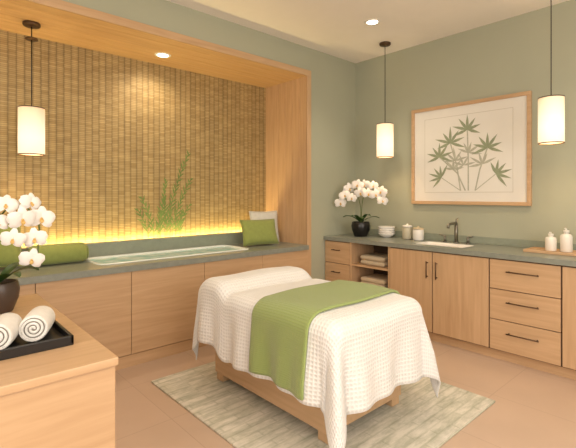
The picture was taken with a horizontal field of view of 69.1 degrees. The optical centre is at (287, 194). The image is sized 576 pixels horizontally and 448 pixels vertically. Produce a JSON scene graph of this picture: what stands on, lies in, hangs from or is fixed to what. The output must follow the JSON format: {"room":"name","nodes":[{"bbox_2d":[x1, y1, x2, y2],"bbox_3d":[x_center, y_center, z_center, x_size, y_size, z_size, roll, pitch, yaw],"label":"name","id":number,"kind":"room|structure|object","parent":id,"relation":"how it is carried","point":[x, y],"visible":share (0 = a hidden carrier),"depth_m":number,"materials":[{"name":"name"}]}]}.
{"room":"spa massage room","nodes":[
{"label":"spa massage room","id":0,"kind":"room"},
{"bbox_2d":[0,30,265,246],"bbox_3d":[-2.159,-0.018,3.657,5.105,2.805,0.100,0,0,-42],"label":"wall","id":1,"kind":"structure","parent":0,"point":[116,126],"depth_m":4.09,"materials":[{"name":"brown wood"}]},
{"bbox_2d":[21,232,242,256],"bbox_3d":[-2.102,0.525,3.545,5.027,0.180,0.133,0,0,-42],"label":"ledge","id":2,"kind":"object","parent":1,"relation":"attached to","point":[96,249],"visible":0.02,"depth_m":4.19,"materials":[{"name":"stone"}]},
{"bbox_2d":[134,151,192,237],"bbox_3d":[-1.284,-0.033,4.376,0.665,0.932,0.001,0,0,-42],"label":"wall mural","id":3,"kind":"object","parent":1,"relation":"attached to","point":[161,213],"visible":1,"depth_m":4.40},
{"bbox_2d":[62,0,354,279],"bbox_3d":[-1.618,-0.147,3.667,5.920,3.065,0.850,0,0,-42],"label":"wall","id":4,"kind":"structure","parent":0,"point":[332,77],"depth_m":4.86,"materials":[{"name":"green paint"}]},
{"bbox_2d":[0,0,310,87],"bbox_3d":[-1.873,-1.384,3.341,5.094,0.068,0.748,0,0,-42],"label":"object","id":5,"kind":"structure","parent":4,"relation":"attached to","point":[64,22],"depth_m":3.70,"materials":[{"name":"brown wood"}]},
{"bbox_2d":[17,20,44,155],"bbox_3d":[-2.016,-0.832,3.287,0.187,1.035,0.187,0,0,-42],"label":"pendant lamp","id":6,"kind":"object","parent":5,"relation":"hanging from","point":[31,119],"visible":1,"depth_m":3.22,"materials":[{"name":"beige fabric"}]},
{"bbox_2d":[154,52,170,57],"bbox_3d":[-1.207,-1.347,4.032,0.156,0.006,0.156,0,0,-42],"label":"recessed light","id":7,"kind":"object","parent":5,"relation":"in","point":[159,54],"visible":1,"depth_m":4.03,"materials":[{"name":"beige"}]},
{"bbox_2d":[266,76,310,275],"bbox_3d":[-0.008,-0.013,5.028,0.065,2.795,0.748,0,0,-42],"label":"alcove side panel","id":8,"kind":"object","parent":4,"relation":"attached to","point":[288,104],"depth_m":4.94,"materials":[{"name":"brown wood"}]},
{"bbox_2d":[115,340,575,447],"bbox_3d":[0.126,1.435,1.739,6.160,0.100,6.250,0,0,-42],"label":"floor","id":9,"kind":"structure","parent":0,"point":[532,408],"depth_m":2.74,"materials":[{"name":"tile"}]},
{"bbox_2d":[0,294,117,447],"bbox_3d":[-1.536,0.985,1.557,1.310,0.800,1.310,0,0,-42],"label":"base cabinet","id":10,"kind":"object","parent":9,"relation":"on","point":[62,397],"visible":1,"depth_m":1.43,"materials":[{"name":"brown wood"}]},
{"bbox_2d":[0,193,54,313],"bbox_3d":[-1.400,0.286,2.118,0.368,0.597,0.321,0,0,-42],"label":"potted orchid","id":11,"kind":"object","parent":10,"relation":"on","point":[9,288],"visible":1,"depth_m":2.08,"materials":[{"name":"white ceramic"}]},
{"bbox_2d":[0,320,73,360],"bbox_3d":[-1.131,0.566,1.566,0.525,0.037,0.300,0,0,-42],"label":"serving tray","id":12,"kind":"object","parent":10,"relation":"on","point":[58,336],"visible":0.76,"depth_m":1.59,"materials":[{"name":"black paint"}]},
{"bbox_2d":[0,313,21,349],"bbox_3d":[-1.087,0.519,1.592,0.106,0.106,0.170,0,0,-20],"label":"rolled towel","id":13,"kind":"object","parent":12,"relation":"on","point":[9,322],"visible":0.96,"depth_m":1.55,"materials":[{"name":"white fabric"}]},
{"bbox_2d":[18,306,54,341],"bbox_3d":[-1.016,0.519,1.697,0.106,0.106,0.170,0,0,-20],"label":"rolled towel","id":14,"kind":"object","parent":12,"relation":"on","point":[36,324],"visible":1,"depth_m":1.63,"materials":[{"name":"white fabric"}]},
{"bbox_2d":[0,241,308,370],"bbox_3d":[-1.841,0.975,3.256,5.027,0.820,0.640,0,0,-42],"label":"built-in bench","id":15,"kind":"object","parent":9,"relation":"on","point":[140,311],"visible":0.57,"depth_m":3.44,"materials":[{"name":"brown wood"}]},
{"bbox_2d":[0,224,22,266],"bbox_3d":[-2.232,0.387,3.131,0.430,0.326,0.201,0,0,-42],"label":"throw pillow","id":16,"kind":"object","parent":15,"relation":"on","point":[9,254],"visible":0.44,"depth_m":3.15,"materials":[{"name":"green fabric"}]},
{"bbox_2d":[28,242,88,265],"bbox_3d":[-1.873,0.480,3.416,0.426,0.166,0.166,0,0,-42],"label":"bolster cushion","id":17,"kind":"object","parent":15,"relation":"on","point":[62,253],"visible":0.86,"depth_m":3.38,"materials":[{"name":"green fabric"}]},
{"bbox_2d":[85,245,248,264],"bbox_3d":[-1.102,0.770,4.020,1.520,0.430,0.480,0,0,-42],"label":"bathtub","id":18,"kind":"object","parent":15,"relation":"in","point":[154,255],"depth_m":3.96,"materials":[{"name":"ceramic"}]},
{"bbox_2d":[240,219,278,245],"bbox_3d":[-0.319,0.413,4.674,0.446,0.279,0.168,0,0,-32],"label":"throw pillow","id":19,"kind":"object","parent":15,"relation":"on","point":[255,232],"visible":1,"depth_m":4.62,"materials":[{"name":"green fabric"}]},
{"bbox_2d":[249,211,278,240],"bbox_3d":[-0.279,0.373,4.958,0.379,0.372,0.130,0,0,-25],"label":"throw pillow","id":20,"kind":"object","parent":15,"relation":"on","point":[254,215],"visible":0.45,"depth_m":4.95,"materials":[{"name":"grey fabric"}]},
{"bbox_2d":[151,361,494,447],"bbox_3d":[0.186,1.378,2.939,1.580,0.012,1.830,0,0,-42],"label":"area rug","id":21,"kind":"object","parent":9,"relation":"on","point":[241,417],"visible":0.59,"depth_m":2.60,"materials":[{"name":"beige carpet"}]},
{"bbox_2d":[215,351,400,443],"bbox_3d":[0.095,1.030,2.884,0.810,0.683,1.310,0,0,-42],"label":"massage table","id":22,"kind":"object","parent":21,"relation":"on","point":[268,390],"visible":0.2,"depth_m":2.61,"materials":[{"name":"brown wood"}]},
{"bbox_2d":[192,266,440,447],"bbox_3d":[0.109,0.945,2.865,1.034,0.713,1.520,0,0,-42],"label":"sheet","id":23,"kind":"object","parent":22,"relation":"on","point":[358,354],"visible":0.73,"depth_m":2.44,"materials":[{"name":"white fabric"}]},
{"bbox_2d":[248,280,399,400],"bbox_3d":[0.275,0.839,2.684,1.015,0.444,0.514,0,0,-42],"label":"blanket","id":24,"kind":"object","parent":23,"relation":"on","point":[281,321],"visible":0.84,"depth_m":2.42,"materials":[{"name":"green fabric"}]},
{"bbox_2d":[323,233,575,379],"bbox_3d":[1.690,0.935,3.961,0.612,0.900,3.148,0,0,-42],"label":"vanity cabinet","id":25,"kind":"object","parent":9,"relation":"on","point":[506,303],"visible":0.83,"depth_m":3.58,"materials":[{"name":"brown wood"}]},
{"bbox_2d":[334,179,387,236],"bbox_3d":[0.851,0.149,4.861,0.313,0.669,0.563,0,0,-42],"label":"potted orchid","id":26,"kind":"object","parent":25,"relation":"on","point":[360,228],"visible":1,"depth_m":4.83,"materials":[{"name":"white plant"}]},
{"bbox_2d":[361,253,387,266],"bbox_3d":[1.014,0.714,4.616,0.302,0.102,0.323,0,0,-42],"label":"folded towels","id":27,"kind":"object","parent":25,"relation":"in","point":[375,259],"visible":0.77,"depth_m":4.51,"materials":[{"name":"beige fabric"}]},
{"bbox_2d":[361,274,387,287],"bbox_3d":[1.014,0.954,4.616,0.302,0.102,0.328,0,0,-42],"label":"folded towels","id":28,"kind":"object","parent":25,"relation":"in","point":[381,280],"visible":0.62,"depth_m":4.53,"materials":[{"name":"beige fabric"}]},
{"bbox_2d":[378,226,395,237],"bbox_3d":[1.132,0.422,4.800,0.200,0.124,0.200,0,0,-42],"label":"stacked bowls","id":29,"kind":"object","parent":25,"relation":"on","point":[384,231],"visible":1,"depth_m":4.73,"materials":[{"name":"white ceramic"}]},
{"bbox_2d":[402,223,412,238],"bbox_3d":[1.313,0.399,4.600,0.112,0.170,0.112,0,0,-42],"label":"ceramic jar","id":30,"kind":"object","parent":25,"relation":"on","point":[407,230],"visible":1,"depth_m":4.56,"materials":[{"name":"beige ceramic"}]},
{"bbox_2d":[413,226,423,240],"bbox_3d":[1.396,0.409,4.479,0.118,0.150,0.118,0,0,-42],"label":"ceramic jar","id":31,"kind":"object","parent":25,"relation":"on","point":[418,232],"visible":1,"depth_m":4.43,"materials":[{"name":"white ceramic"}]},
{"bbox_2d":[416,241,473,247],"bbox_3d":[1.529,0.552,4.094,0.277,0.136,0.497,0,0,-42],"label":"undermount sink","id":32,"kind":"object","parent":25,"relation":"in","point":[427,242],"visible":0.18,"depth_m":4.21,"materials":[{"name":"white ceramic"}]},
{"bbox_2d":[439,218,472,243],"bbox_3d":[1.688,0.358,4.211,0.261,0.251,0.253,0,0,4],"label":"sink faucet","id":33,"kind":"object","parent":25,"relation":"on","point":[455,223],"visible":1,"depth_m":4.20,"materials":[{"name":"silver metal"}]},
{"bbox_2d":[523,247,575,256],"bbox_3d":[2.245,0.473,3.488,0.250,0.022,0.440,0,0,-42],"label":"wooden tray","id":34,"kind":"object","parent":25,"relation":"on","point":[531,249],"visible":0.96,"depth_m":3.48,"materials":[{"name":"brown wood"}]},
{"bbox_2d":[545,232,556,250],"bbox_3d":[2.223,0.390,3.535,0.084,0.163,0.084,0,0,-42],"label":"soap bottle","id":35,"kind":"object","parent":34,"relation":"on","point":[550,241],"visible":1,"depth_m":3.51,"materials":[{"name":"white ceramic"}]},
{"bbox_2d":[560,228,572,252],"bbox_3d":[2.304,0.370,3.460,0.088,0.202,0.088,0,0,-42],"label":"soap bottle","id":36,"kind":"object","parent":34,"relation":"on","point":[566,239],"visible":1,"depth_m":3.43,"materials":[{"name":"white ceramic"}]},
{"bbox_2d":[167,0,568,62],"bbox_3d":[0.126,-1.730,1.739,6.160,0.100,6.250,0,0,-42],"label":"ceiling","id":37,"kind":"structure","parent":0,"point":[337,28],"depth_m":3.98,"materials":[{"name":"paint"}]},
{"bbox_2d":[364,19,380,25],"bbox_3d":[0.819,-1.677,4.058,0.156,0.006,0.156,0,0,-42],"label":"recessed light","id":38,"kind":"object","parent":37,"relation":"in","point":[370,22],"visible":1,"depth_m":4.06,"materials":[{"name":"beige"}]},
{"bbox_2d":[376,41,393,157],"bbox_3d":[1.074,-1.046,4.626,0.187,1.265,0.187,0,0,-42],"label":"pendant lamp","id":39,"kind":"object","parent":37,"relation":"hanging from","point":[385,131],"visible":1,"depth_m":4.55,"materials":[{"name":"beige fabric"}]},
{"bbox_2d":[538,0,564,144],"bbox_3d":[2.119,-1.046,3.367,0.187,1.265,0.187,0,0,-42],"label":"pendant lamp","id":40,"kind":"object","parent":37,"relation":"hanging from","point":[551,108],"visible":1,"depth_m":3.30,"materials":[{"name":"beige fabric"}]},
{"bbox_2d":[355,0,575,243],"bbox_3d":[2.342,-0.147,3.791,0.120,3.065,6.080,0,0,-42],"label":"wall","id":41,"kind":"structure","parent":0,"point":[511,55],"depth_m":4.18,"materials":[{"name":"green paint"}]},
{"bbox_2d":[411,90,531,205],"bbox_3d":[1.809,-0.425,4.259,0.038,1.050,1.220,0,0,-42],"label":"framed botanical print","id":42,"kind":"object","parent":41,"relation":"attached to","point":[479,151],"visible":1,"depth_m":4.18,"materials":[{"name":"beige paper"}]},
{"bbox_2d":[368,229,575,249],"bbox_3d":[1.911,0.450,4.161,0.017,0.070,3.148,0,0,-42],"label":"backsplash","id":43,"kind":"structure","parent":41,"relation":"attached to","point":[432,236],"depth_m":4.11,"materials":[{"name":"stone"}]}
]}

